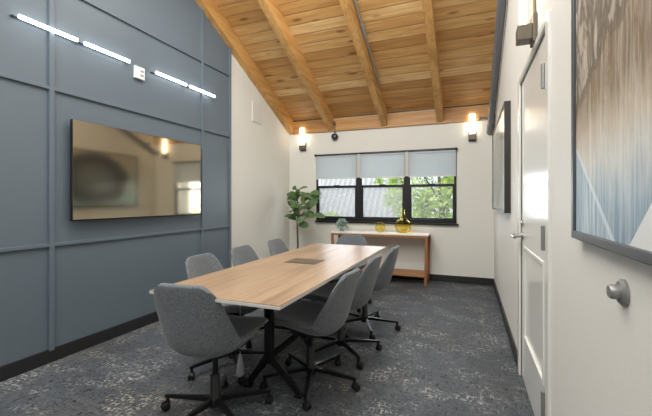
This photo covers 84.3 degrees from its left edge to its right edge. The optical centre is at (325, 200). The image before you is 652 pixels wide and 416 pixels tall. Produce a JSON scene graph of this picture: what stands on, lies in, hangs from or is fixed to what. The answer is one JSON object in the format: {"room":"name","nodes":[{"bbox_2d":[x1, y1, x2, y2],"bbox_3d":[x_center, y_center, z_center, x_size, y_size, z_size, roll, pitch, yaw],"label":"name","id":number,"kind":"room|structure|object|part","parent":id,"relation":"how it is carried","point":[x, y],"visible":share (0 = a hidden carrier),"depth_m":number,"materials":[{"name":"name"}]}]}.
{"room":"conference room","nodes":[
{"label":"conference room","id":0,"kind":"room"},
{"bbox_2d":[231,53,289,266],"bbox_3d":[-1.975,-1.736,3.094,0.150,5.872,6.900,0,0,22],"label":"wall","id":1,"kind":"structure","parent":0,"point":[260,154],"depth_m":5.27,"materials":[{"name":"paint"}]},
{"bbox_2d":[10,14,129,62],"bbox_3d":[-1.951,-1.255,2.847,0.052,0.027,0.906,0,0,22],"label":"wall light","id":2,"kind":"object","parent":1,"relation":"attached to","point":[20,17],"visible":1,"depth_m":2.74,"materials":[{"name":"white translucent plastic diffuser"},{"name":"metal"}]},
{"bbox_2d":[18,14,77,41],"bbox_3d":[-2.017,-1.255,2.633,0.018,0.027,0.399,0,0,22],"label":"diffuser","id":3,"kind":"object","parent":2,"relation":"attached to","point":[21,17],"depth_m":2.61,"materials":[{"name":"white plastic"}]},
{"bbox_2d":[84,42,129,62],"bbox_3d":[-1.848,-1.255,3.060,0.018,0.027,0.415,0,0,22],"label":"diffuser","id":4,"kind":"object","parent":2,"relation":"attached to","point":[87,44],"depth_m":3.04,"materials":[{"name":"white plastic"}]},
{"bbox_2d":[0,311,158,381],"bbox_3d":[-1.893,1.150,3.062,0.026,0.100,6.900,0,0,22],"label":"baseboard","id":5,"kind":"structure","parent":1,"relation":"attached to","point":[18,367],"depth_m":2.80,"materials":[{"name":"black rubber"}]},
{"bbox_2d":[0,0,230,365],"bbox_3d":[-2.202,-1.678,2.270,0.034,5.756,5.200,0,0,22],"label":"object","id":6,"kind":"structure","parent":1,"relation":"attached to","point":[63,280],"depth_m":2.97,"materials":[{"name":"blue paint"}]},
{"bbox_2d":[70,119,200,220],"bbox_3d":[-1.711,-0.234,3.431,0.069,0.786,1.424,0,0,22],"label":"television","id":7,"kind":"object","parent":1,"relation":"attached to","point":[116,173],"visible":1,"depth_m":3.21,"materials":[{"name":"black glass"}]},
{"bbox_2d":[133,65,144,80],"bbox_3d":[-1.751,-1.195,3.377,0.034,0.116,0.108,0,0,22],"label":"junction box","id":8,"kind":"object","parent":1,"relation":"attached to","point":[138,72],"visible":1,"depth_m":3.36,"materials":[{"name":"white plastic"}]},
{"bbox_2d":[150,71,214,97],"bbox_3d":[-1.522,-1.255,3.930,0.052,0.027,0.922,0,0,22],"label":"wall light","id":9,"kind":"object","parent":1,"relation":"attached to","point":[153,72],"visible":1,"depth_m":3.83,"materials":[{"name":"white translucent plastic diffuser"},{"name":"metal"}]},
{"bbox_2d":[155,71,186,85],"bbox_3d":[-1.589,-1.255,3.714,0.018,0.027,0.411,0,0,22],"label":"diffuser","id":10,"kind":"object","parent":9,"relation":"attached to","point":[156,72],"depth_m":3.69,"materials":[{"name":"white plastic"}]},
{"bbox_2d":[189,85,214,97],"bbox_3d":[-1.417,-1.255,4.149,0.018,0.027,0.419,0,0,22],"label":"diffuser","id":11,"kind":"object","parent":9,"relation":"attached to","point":[191,87],"depth_m":4.13,"materials":[{"name":"white plastic"}]},
{"bbox_2d":[195,0,293,134],"bbox_3d":[-1.863,-2.908,3.050,0.090,3.528,6.900,0,0,22],"label":"beam","id":12,"kind":"structure","parent":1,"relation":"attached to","point":[212,11],"depth_m":4.90,"materials":[{"name":"brown wood"}]},
{"bbox_2d":[252,101,261,124],"bbox_3d":[-1.017,-1.290,5.296,0.010,0.300,0.250,0,0,22],"label":"wall speaker","id":13,"kind":"object","parent":1,"relation":"attached to","point":[256,107],"visible":1,"depth_m":5.28,"materials":[{"name":"paint"}]},
{"bbox_2d":[0,276,533,415],"bbox_3d":[-0.401,1.250,2.471,3.635,0.100,7.300,0,0,22],"label":"floor","id":14,"kind":"structure","parent":0,"point":[451,354],"depth_m":2.51,"materials":[{"name":"carpet"}]},
{"bbox_2d":[153,283,272,415],"bbox_3d":[-0.639,0.800,1.998,0.624,0.800,0.636,0,0,16],"label":"office chair","id":15,"kind":"object","parent":14,"relation":"on","point":[192,323],"visible":1,"depth_m":1.77,"materials":[{"name":"grey fabric"}]},
{"bbox_3d":[-0.779,1.110,2.039,0.296,0.041,0.032,0,0,13],"label":"leg","id":16,"kind":"part","parent":15,"relation":"part of","materials":[{"name":"black metal"}]},
{"bbox_3d":[-0.675,0.590,1.793,0.458,0.379,0.189,0,0,16],"label":"backrest","id":17,"kind":"part","parent":15,"relation":"part of","materials":[{"name":"grey fabric"}]},
{"bbox_3d":[-0.701,1.110,1.858,0.032,0.041,0.296,0,0,31],"label":"leg","id":18,"kind":"part","parent":15,"relation":"part of","materials":[{"name":"black metal"}]},
{"bbox_3d":[-0.609,0.750,2.029,0.478,0.119,0.461,0,0,16],"label":"seat","id":19,"kind":"part","parent":15,"relation":"part of","materials":[{"name":"grey fabric"}]},
{"bbox_3d":[-0.632,1.110,2.169,0.032,0.041,0.296,0,0,-5],"label":"leg","id":20,"kind":"part","parent":15,"relation":"part of","materials":[{"name":"black metal"}]},
{"bbox_3d":[-0.505,1.110,1.877,0.032,0.041,0.296,0,0,-41],"label":"leg","id":21,"kind":"part","parent":15,"relation":"part of","materials":[{"name":"black metal"}]},
{"bbox_3d":[-0.463,1.110,2.069,0.296,0.041,0.032,0,0,-23],"label":"leg","id":22,"kind":"part","parent":15,"relation":"part of","materials":[{"name":"black metal"}]},
{"bbox_2d":[185,253,278,385],"bbox_3d":[-0.695,0.804,2.644,0.628,0.792,0.634,0,0,20],"label":"office chair","id":23,"kind":"object","parent":14,"relation":"on","point":[202,264],"visible":0.41,"depth_m":2.59,"materials":[{"name":"grey fabric"}]},
{"bbox_3d":[-0.886,0.598,2.698,0.189,0.379,0.458,0,0,20],"label":"backrest","id":24,"kind":"part","parent":23,"relation":"part of","materials":[{"name":"grey fabric"}]},
{"bbox_3d":[-0.805,1.110,2.512,0.296,0.041,0.032,0,0,-42],"label":"leg","id":25,"kind":"part","parent":23,"relation":"part of","materials":[{"name":"black metal"}]},
{"bbox_3d":[-0.612,1.110,2.473,0.032,0.041,0.296,0,0,-24],"label":"leg","id":26,"kind":"part","parent":23,"relation":"part of","materials":[{"name":"black metal"}]},
{"bbox_3d":[-0.656,0.758,2.616,0.461,0.119,0.478,0,0,20],"label":"seat","id":27,"kind":"part","parent":23,"relation":"part of","materials":[{"name":"grey fabric"}]},
{"bbox_3d":[-0.515,1.110,2.644,0.296,0.041,0.032,0,0,-6],"label":"leg","id":28,"kind":"part","parent":23,"relation":"part of","materials":[{"name":"black metal"}]},
{"bbox_2d":[149,243,385,398],"bbox_3d":[-0.154,0.828,2.720,0.760,0.744,2.175,0,0,22],"label":"conference table","id":29,"kind":"object","parent":14,"relation":"on","point":[274,282],"visible":0.8,"depth_m":2.21,"materials":[{"name":"brown wood"}]},
{"bbox_3d":[-0.350,0.750,2.225,0.050,0.500,0.044,0,0,22],"label":"leg","id":30,"kind":"part","parent":29,"relation":"part of","materials":[{"name":"black metal"}]},
{"bbox_2d":[231,245,305,338],"bbox_3d":[-0.485,0.805,3.188,0.638,0.790,0.618,0,0,20],"label":"office chair","id":31,"kind":"object","parent":14,"relation":"on","point":[243,254],"visible":0.14,"depth_m":3.22,"materials":[{"name":"grey fabric"}]},
{"bbox_3d":[-0.705,0.600,3.239,0.189,0.379,0.458,0,0,20],"label":"backrest","id":32,"kind":"part","parent":31,"relation":"part of","materials":[{"name":"grey fabric"}]},
{"bbox_3d":[-0.334,1.110,3.144,0.296,0.041,0.032,0,0,8],"label":"leg","id":33,"kind":"part","parent":31,"relation":"part of","materials":[{"name":"black metal"}]},
{"bbox_2d":[268,238,314,300],"bbox_3d":[-0.275,0.809,3.841,0.645,0.782,0.636,0,0,20],"label":"office chair","id":34,"kind":"object","parent":14,"relation":"on","point":[276,246],"visible":0.15,"depth_m":3.92,"materials":[{"name":"grey fabric"}]},
{"bbox_3d":[-0.493,0.608,3.909,0.189,0.379,0.458,0,0,20],"label":"backrest","id":35,"kind":"part","parent":34,"relation":"part of","materials":[{"name":"grey fabric"}]},
{"bbox_2d":[285,186,324,248],"bbox_3d":[-0.326,0.478,5.648,0.664,1.443,0.425,0,0,22],"label":"fiddle leaf fig","id":36,"kind":"object","parent":14,"relation":"on","point":[293,197],"visible":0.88,"depth_m":5.62,"materials":[{"name":"plant"}]},
{"bbox_2d":[259,268,360,410],"bbox_3d":[-0.078,0.819,2.376,0.626,0.762,0.634,0,0,26],"label":"office chair","id":37,"kind":"object","parent":14,"relation":"on","point":[309,319],"visible":0.95,"depth_m":2.26,"materials":[{"name":"grey fabric"}]},
{"bbox_3d":[-0.263,1.110,2.332,0.296,0.041,0.032,0,0,-14],"label":"leg","id":38,"kind":"part","parent":37,"relation":"part of","materials":[{"name":"black metal"}]},
{"bbox_3d":[-0.191,1.110,2.515,0.032,0.041,0.296,0,0,-32],"label":"leg","id":39,"kind":"part","parent":37,"relation":"part of","materials":[{"name":"black metal"}]},
{"bbox_3d":[-0.126,0.788,2.386,0.461,0.119,0.478,0,0,26],"label":"seat","id":40,"kind":"part","parent":37,"relation":"part of","materials":[{"name":"grey fabric"}]},
{"bbox_3d":[-0.112,1.110,2.207,0.032,0.041,0.296,0,0,4],"label":"leg","id":41,"kind":"part","parent":37,"relation":"part of","materials":[{"name":"black metal"}]},
{"bbox_3d":[0.005,1.110,2.503,0.032,0.041,0.296,0,0,40],"label":"leg","id":42,"kind":"part","parent":37,"relation":"part of","materials":[{"name":"black metal"}]},
{"bbox_3d":[0.054,1.110,2.312,0.296,0.041,0.032,0,0,22],"label":"leg","id":43,"kind":"part","parent":37,"relation":"part of","materials":[{"name":"black metal"}]},
{"bbox_3d":[0.095,0.628,2.280,0.189,0.380,0.458,0,0,26],"label":"backrest","id":44,"kind":"part","parent":37,"relation":"part of","materials":[{"name":"grey fabric"}]},
{"bbox_2d":[302,254,381,369],"bbox_3d":[0.110,0.809,2.860,0.646,0.782,0.636,0,0,24],"label":"office chair","id":45,"kind":"object","parent":14,"relation":"on","point":[366,281],"visible":0.71,"depth_m":2.70,"materials":[{"name":"grey fabric"}]},
{"bbox_3d":[-0.011,1.110,2.739,0.296,0.041,0.032,0,0,-40],"label":"leg","id":46,"kind":"part","parent":45,"relation":"part of","materials":[{"name":"black metal"}]},
{"bbox_3d":[-0.026,1.110,2.935,0.296,0.041,0.032,0,0,32],"label":"leg","id":47,"kind":"part","parent":45,"relation":"part of","materials":[{"name":"black metal"}]},
{"bbox_3d":[0.091,0.768,2.858,0.461,0.119,0.478,0,0,24],"label":"seat","id":48,"kind":"part","parent":45,"relation":"part of","materials":[{"name":"grey fabric"}]},
{"bbox_3d":[0.180,1.110,2.692,0.032,0.041,0.296,0,0,-22],"label":"leg","id":49,"kind":"part","parent":45,"relation":"part of","materials":[{"name":"black metal"}]},
{"bbox_3d":[0.283,1.110,2.860,0.296,0.041,0.032,0,0,-4],"label":"leg","id":50,"kind":"part","parent":45,"relation":"part of","materials":[{"name":"black metal"}]},
{"bbox_3d":[0.316,0.608,2.760,0.189,0.379,0.458,0,0,24],"label":"backrest","id":51,"kind":"part","parent":45,"relation":"part of","materials":[{"name":"grey fabric"}]},
{"bbox_2d":[336,234,371,312],"bbox_3d":[0.184,0.809,4.157,0.612,0.782,0.638,0,0,24],"label":"office chair","id":52,"kind":"object","parent":14,"relation":"on","point":[345,239],"visible":0.28,"depth_m":4.36,"materials":[{"name":"grey fabric"}]},
{"bbox_3d":[0.297,0.608,4.343,0.458,0.379,0.189,0,0,24],"label":"backrest","id":53,"kind":"part","parent":52,"relation":"part of","materials":[{"name":"grey fabric"}]},
{"bbox_3d":[0.199,0.768,4.119,0.478,0.119,0.461,0,0,24],"label":"seat","id":54,"kind":"part","parent":52,"relation":"part of","materials":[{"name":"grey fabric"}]},
{"bbox_2d":[334,245,400,339],"bbox_3d":[0.383,0.809,3.411,0.636,0.782,0.623,0,0,24],"label":"office chair","id":55,"kind":"object","parent":14,"relation":"on","point":[384,275],"visible":0.53,"depth_m":3.24,"materials":[{"name":"grey fabric"}]},
{"bbox_3d":[0.210,1.110,3.330,0.296,0.041,0.032,0,0,-22],"label":"leg","id":56,"kind":"part","parent":55,"relation":"part of","materials":[{"name":"black metal"}]},
{"bbox_3d":[0.257,1.110,3.521,0.032,0.041,0.296,0,0,-40],"label":"leg","id":57,"kind":"part","parent":55,"relation":"part of","materials":[{"name":"black metal"}]},
{"bbox_3d":[0.340,0.768,3.405,0.461,0.119,0.478,0,0,24],"label":"seat","id":58,"kind":"part","parent":55,"relation":"part of","materials":[{"name":"grey fabric"}]},
{"bbox_3d":[0.378,1.110,3.227,0.032,0.041,0.296,0,0,-4],"label":"leg","id":59,"kind":"part","parent":55,"relation":"part of","materials":[{"name":"black metal"}]},
{"bbox_3d":[0.453,1.110,3.537,0.032,0.041,0.296,0,0,32],"label":"leg","id":60,"kind":"part","parent":55,"relation":"part of","materials":[{"name":"black metal"}]},
{"bbox_3d":[0.528,1.110,3.355,0.296,0.041,0.032,0,0,14],"label":"leg","id":61,"kind":"part","parent":55,"relation":"part of","materials":[{"name":"black metal"}]},
{"bbox_3d":[0.564,0.608,3.307,0.189,0.379,0.458,0,0,24],"label":"backrest","id":62,"kind":"part","parent":55,"relation":"part of","materials":[{"name":"grey fabric"}]},
{"bbox_2d":[331,230,430,286],"bbox_3d":[0.813,0.838,5.435,1.450,0.725,0.375,0,0,22],"label":"console table","id":63,"kind":"object","parent":14,"relation":"on","point":[425,273],"visible":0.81,"depth_m":5.27,"materials":[{"name":"brown wood"}]},
{"bbox_3d":[0.106,0.849,5.537,0.057,0.704,0.040,0,0,22],"label":"leg","id":64,"kind":"part","parent":63,"relation":"part of","materials":[{"name":"brown wood"}]},
{"bbox_2d":[335,218,348,230],"bbox_3d":[0.255,0.371,5.639,0.213,0.207,0.233,0,0,22],"label":"potted plant","id":65,"kind":"object","parent":63,"relation":"on","point":[340,222],"visible":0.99,"depth_m":5.61,"materials":[{"name":"green plant"}]},
{"bbox_2d":[361,266,423,277],"bbox_3d":[0.813,1.058,5.435,1.350,0.035,0.351,0,0,22],"label":"shelf","id":66,"kind":"object","parent":63,"relation":"attached to","point":[399,272],"depth_m":5.21,"materials":[{"name":"brown wood"}]},
{"bbox_3d":[1.398,0.849,5.025,0.057,0.704,0.040,0,0,22],"label":"leg","id":67,"kind":"part","parent":63,"relation":"part of","materials":[{"name":"brown wood"}]},
{"bbox_3d":[1.520,0.849,5.333,0.057,0.704,0.040,0,0,22],"label":"leg","id":68,"kind":"part","parent":63,"relation":"part of","materials":[{"name":"brown wood"}]},
{"bbox_2d":[214,0,496,120],"bbox_3d":[-0.346,-3.004,2.611,3.635,3.768,7.600,0,0,22],"label":"ceiling","id":69,"kind":"structure","parent":0,"point":[395,30],"depth_m":4.58,"materials":[{"name":"brown wood"}]},
{"bbox_2d":[353,0,380,87],"bbox_3d":[-0.389,-3.099,2.155,0.041,3.038,6.291,0,0,22],"label":"conduit","id":70,"kind":"object","parent":69,"relation":"attached to","point":[355,2],"visible":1,"depth_m":4.33,"materials":[{"name":"grey metal"}]},
{"bbox_2d":[422,0,442,123],"bbox_3d":[0.424,-2.908,2.144,0.090,3.528,6.900,0,0,22],"label":"beam","id":71,"kind":"structure","parent":69,"relation":"attached to","point":[428,6],"depth_m":4.25,"materials":[{"name":"brown wood"}]},
{"bbox_2d":[290,120,493,278],"bbox_3d":[0.898,-0.042,5.753,3.535,2.483,0.160,0,0,22],"label":"wall","id":72,"kind":"structure","parent":0,"point":[466,249],"depth_m":5.39,"materials":[{"name":"paint"}]},
{"bbox_2d":[257,0,333,130],"bbox_3d":[-1.175,-2.908,2.778,0.090,3.528,6.900,0,0,22],"label":"beam","id":73,"kind":"structure","parent":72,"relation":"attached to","point":[270,8],"depth_m":4.69,"materials":[{"name":"brown wood"}]},
{"bbox_2d":[299,128,305,150],"bbox_3d":[-0.401,-1.040,6.132,0.100,0.390,0.092,0,0,22],"label":"wall sconce","id":74,"kind":"object","parent":72,"relation":"attached to","point":[302,146],"visible":1,"depth_m":6.10,"materials":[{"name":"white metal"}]},
{"bbox_2d":[331,121,337,139],"bbox_3d":[0.144,-1.147,5.919,0.112,0.306,0.087,0,0,22],"label":"spotlight","id":75,"kind":"object","parent":72,"relation":"hanging from","point":[334,136],"visible":1,"depth_m":5.89,"materials":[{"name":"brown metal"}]},
{"bbox_2d":[339,0,386,126],"bbox_3d":[-0.347,-2.908,2.450,0.090,3.528,6.900,0,0,22],"label":"beam","id":76,"kind":"structure","parent":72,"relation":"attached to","point":[348,7],"depth_m":4.48,"materials":[{"name":"brown wood"}]},
{"bbox_2d":[315,149,458,225],"bbox_3d":[0.887,-0.203,5.680,2.267,1.135,0.105,0,0,22],"label":"window","id":77,"kind":"structure","parent":72,"relation":"in","point":[359,187],"depth_m":5.57,"materials":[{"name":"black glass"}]},
{"bbox_2d":[316,155,356,178],"bbox_3d":[0.167,-0.547,5.926,0.707,0.385,0.028,0,0,22],"label":"roller shade","id":78,"kind":"object","parent":77,"relation":"attached to","point":[340,166],"visible":1,"depth_m":5.91,"materials":[{"name":"fabric"}]},
{"bbox_3d":[0.185,0.015,5.968,0.660,0.541,0.066,0,0,22],"label":"sash","id":79,"kind":"part","parent":77,"relation":"part of","materials":[{"name":"clear glass"}]},
{"bbox_2d":[360,152,404,177],"bbox_3d":[0.879,-0.547,5.644,0.705,0.385,0.028,0,0,22],"label":"roller shade","id":80,"kind":"object","parent":77,"relation":"attached to","point":[381,165],"visible":1,"depth_m":5.63,"materials":[{"name":"fabric"}]},
{"bbox_3d":[0.896,0.015,5.687,0.661,0.541,0.066,0,0,22],"label":"sash","id":81,"kind":"part","parent":77,"relation":"part of","materials":[{"name":"clear glass"}]},
{"bbox_2d":[314,147,456,177],"bbox_3d":[0.863,-0.573,5.647,2.251,0.402,0.064,0,0,22],"label":"headrail","id":82,"kind":"object","parent":77,"relation":"attached to","point":[405,151],"visible":1,"depth_m":5.52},
{"bbox_3d":[0.864,-0.760,5.649,2.243,0.016,0.060,0,0,22],"label":"rail","id":83,"kind":"part","parent":82,"relation":"part of","materials":[{"name":"metal"}]},
{"bbox_3d":[0.876,0.351,5.652,2.267,0.028,0.045,0,0,22],"label":"sill","id":84,"kind":"part","parent":77,"relation":"part of","materials":[{"name":"black metal"}]},
{"bbox_3d":[1.592,0.015,5.411,0.628,0.541,0.066,0,0,22],"label":"sash","id":85,"kind":"part","parent":77,"relation":"part of","materials":[{"name":"black metal"}]},
{"bbox_2d":[409,150,455,176],"bbox_3d":[1.579,-0.547,5.367,0.680,0.385,0.028,0,0,22],"label":"roller shade","id":86,"kind":"object","parent":77,"relation":"attached to","point":[441,163],"visible":1,"depth_m":5.36,"materials":[{"name":"fabric"}]},
{"bbox_2d":[293,104,488,134],"bbox_3d":[0.904,-1.252,5.646,3.145,0.216,0.035,0,0,22],"label":"beam","id":87,"kind":"structure","parent":72,"relation":"attached to","point":[455,114],"depth_m":5.54,"materials":[{"name":"brown wood"}]},
{"bbox_2d":[293,103,488,121],"bbox_3d":[0.903,-1.365,5.644,3.145,0.014,0.040,0,0,22],"label":"trim","id":88,"kind":"structure","parent":72,"relation":"attached to","point":[486,103],"depth_m":5.52,"materials":[{"name":"brown wood"}]},
{"bbox_2d":[392,274,492,285],"bbox_3d":[0.872,1.150,5.670,3.195,0.100,0.014,0,0,22],"label":"baseboard","id":89,"kind":"structure","parent":72,"relation":"attached to","point":[432,277],"depth_m":5.26,"materials":[{"name":"black rubber"}]},
{"bbox_2d":[468,113,475,141],"bbox_3d":[2.089,-1.045,5.146,0.100,0.390,0.092,0,0,22],"label":"wall sconce","id":90,"kind":"object","parent":72,"relation":"attached to","point":[471,133],"visible":1,"depth_m":5.12,"materials":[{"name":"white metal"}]},
{"bbox_2d":[494,0,651,415],"bbox_3d":[1.173,-1.736,1.848,0.150,5.872,6.900,0,0,22],"label":"wall","id":91,"kind":"structure","parent":0,"point":[601,348],"depth_m":1.28,"materials":[{"name":"paint"}]},
{"bbox_2d":[479,0,506,134],"bbox_3d":[1.005,-2.522,1.919,0.210,3.193,6.902,0,0,22],"label":"pipe","id":92,"kind":"object","parent":91,"relation":"attached to","point":[501,4],"visible":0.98,"depth_m":3.91,"materials":[{"name":"grey metal"}]},
{"bbox_2d":[492,101,510,212],"bbox_3d":[1.860,-0.373,3.856,0.050,0.960,1.680,0,0,22],"label":"framed painting","id":93,"kind":"object","parent":91,"relation":"attached to","point":[501,136],"visible":1,"depth_m":3.32},
{"bbox_2d":[493,279,517,369],"bbox_3d":[1.096,1.150,1.878,0.014,0.100,6.900,0,0,22],"label":"baseboard","id":94,"kind":"structure","parent":91,"relation":"attached to","point":[507,327],"depth_m":3.19,"materials":[{"name":"black rubber"}]},
{"bbox_2d":[516,0,537,47],"bbox_3d":[1.079,-1.031,1.939,0.092,0.390,0.100,0,0,22],"label":"wall sconce","id":95,"kind":"object","parent":91,"relation":"attached to","point":[526,34],"visible":0.91,"depth_m":1.91,"materials":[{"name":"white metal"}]},
{"bbox_3d":[1.111,-0.911,1.926,0.022,0.150,0.100,0,0,22],"label":"wall plate","id":96,"kind":"part","parent":95,"relation":"part of","materials":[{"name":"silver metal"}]},
{"bbox_2d":[511,10,550,415],"bbox_3d":[1.185,0.184,2.045,0.173,2.032,1.045,0,0,22],"label":"door","id":97,"kind":"structure","parent":91,"relation":"in","point":[534,229],"depth_m":1.96,"materials":[{"name":"white paint"}]},
{"bbox_3d":[1.263,0.235,2.374,0.077,0.052,0.146,0,0,22],"label":"handle","id":98,"kind":"part","parent":97,"relation":"part of","materials":[{"name":"metal"}]},
{"bbox_2d":[571,0,651,265],"bbox_3d":[0.594,-0.466,0.631,0.030,1.168,1.110,0,0,22],"label":"framed painting","id":99,"kind":"object","parent":91,"relation":"attached to","point":[611,40],"visible":1,"depth_m":0.85,"materials":[{"name":"painted canvas"},{"name":"dark grey metal frame"}]},
{"bbox_2d":[606,279,629,305],"bbox_3d":[0.674,0.212,0.835,0.031,0.062,0.062,0,0,22],"label":"door stop","id":100,"kind":"object","parent":91,"relation":"attached to","point":[620,291],"visible":1,"depth_m":0.82,"materials":[{"name":"grey metal"}]},
{"bbox_3d":[0.670,0.212,0.837,0.021,0.034,0.034,0,0,22],"label":"post","id":101,"kind":"part","parent":100,"relation":"part of","materials":[{"name":"grey metal"}]},
{"label":"outside","id":102,"kind":"structure","parent":0,"visible":0},
{"bbox_3d":[7.022,1.650,24.527,55.000,0.100,39.220,0,0,22],"label":"ground","id":103,"kind":"structure","parent":102,"visible":0},
{"bbox_2d":[324,211,342,215],"bbox_3d":[0.073,0.935,9.970,1.723,1.330,1.050,0,0,22],"label":"bush","id":104,"kind":"object","parent":103,"relation":"on","point":[330,213],"visible":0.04,"depth_m":9.90,"materials":[{"name":"green plant"}]},
{"bbox_2d":[320,178,413,216],"bbox_3d":[-0.750,-1.060,15.354,9.700,5.320,5.000,0,0,22],"label":"neighbouring building","id":105,"kind":"structure","parent":103,"relation":"on","point":[341,201],"depth_m":12.69,"materials":[{"name":"metal"}]},
{"bbox_2d":[373,177,418,216],"bbox_3d":[2.116,0.139,10.162,1.326,2.930,1.186,0,0,-21],"label":"tree","id":106,"kind":"object","parent":103,"relation":"on","point":[393,180],"visible":0.17,"depth_m":10.10,"materials":[{"name":"green plant"}]},
{"bbox_2d":[381,176,453,217],"bbox_3d":[2.716,0.020,8.372,2.305,3.169,2.288,0,0,-20],"label":"tree","id":107,"kind":"object","parent":103,"relation":"on","point":[443,198],"visible":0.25,"depth_m":8.46,"materials":[{"name":"green plant"}]},
{"bbox_2d":[415,176,450,214],"bbox_3d":[6.144,-1.274,17.754,4.874,5.753,4.142,0,0,22],"label":"tree","id":108,"kind":"object","parent":103,"relation":"on","point":[420,178],"visible":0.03,"depth_m":17.95,"materials":[{"name":"green plant"}]}
]}

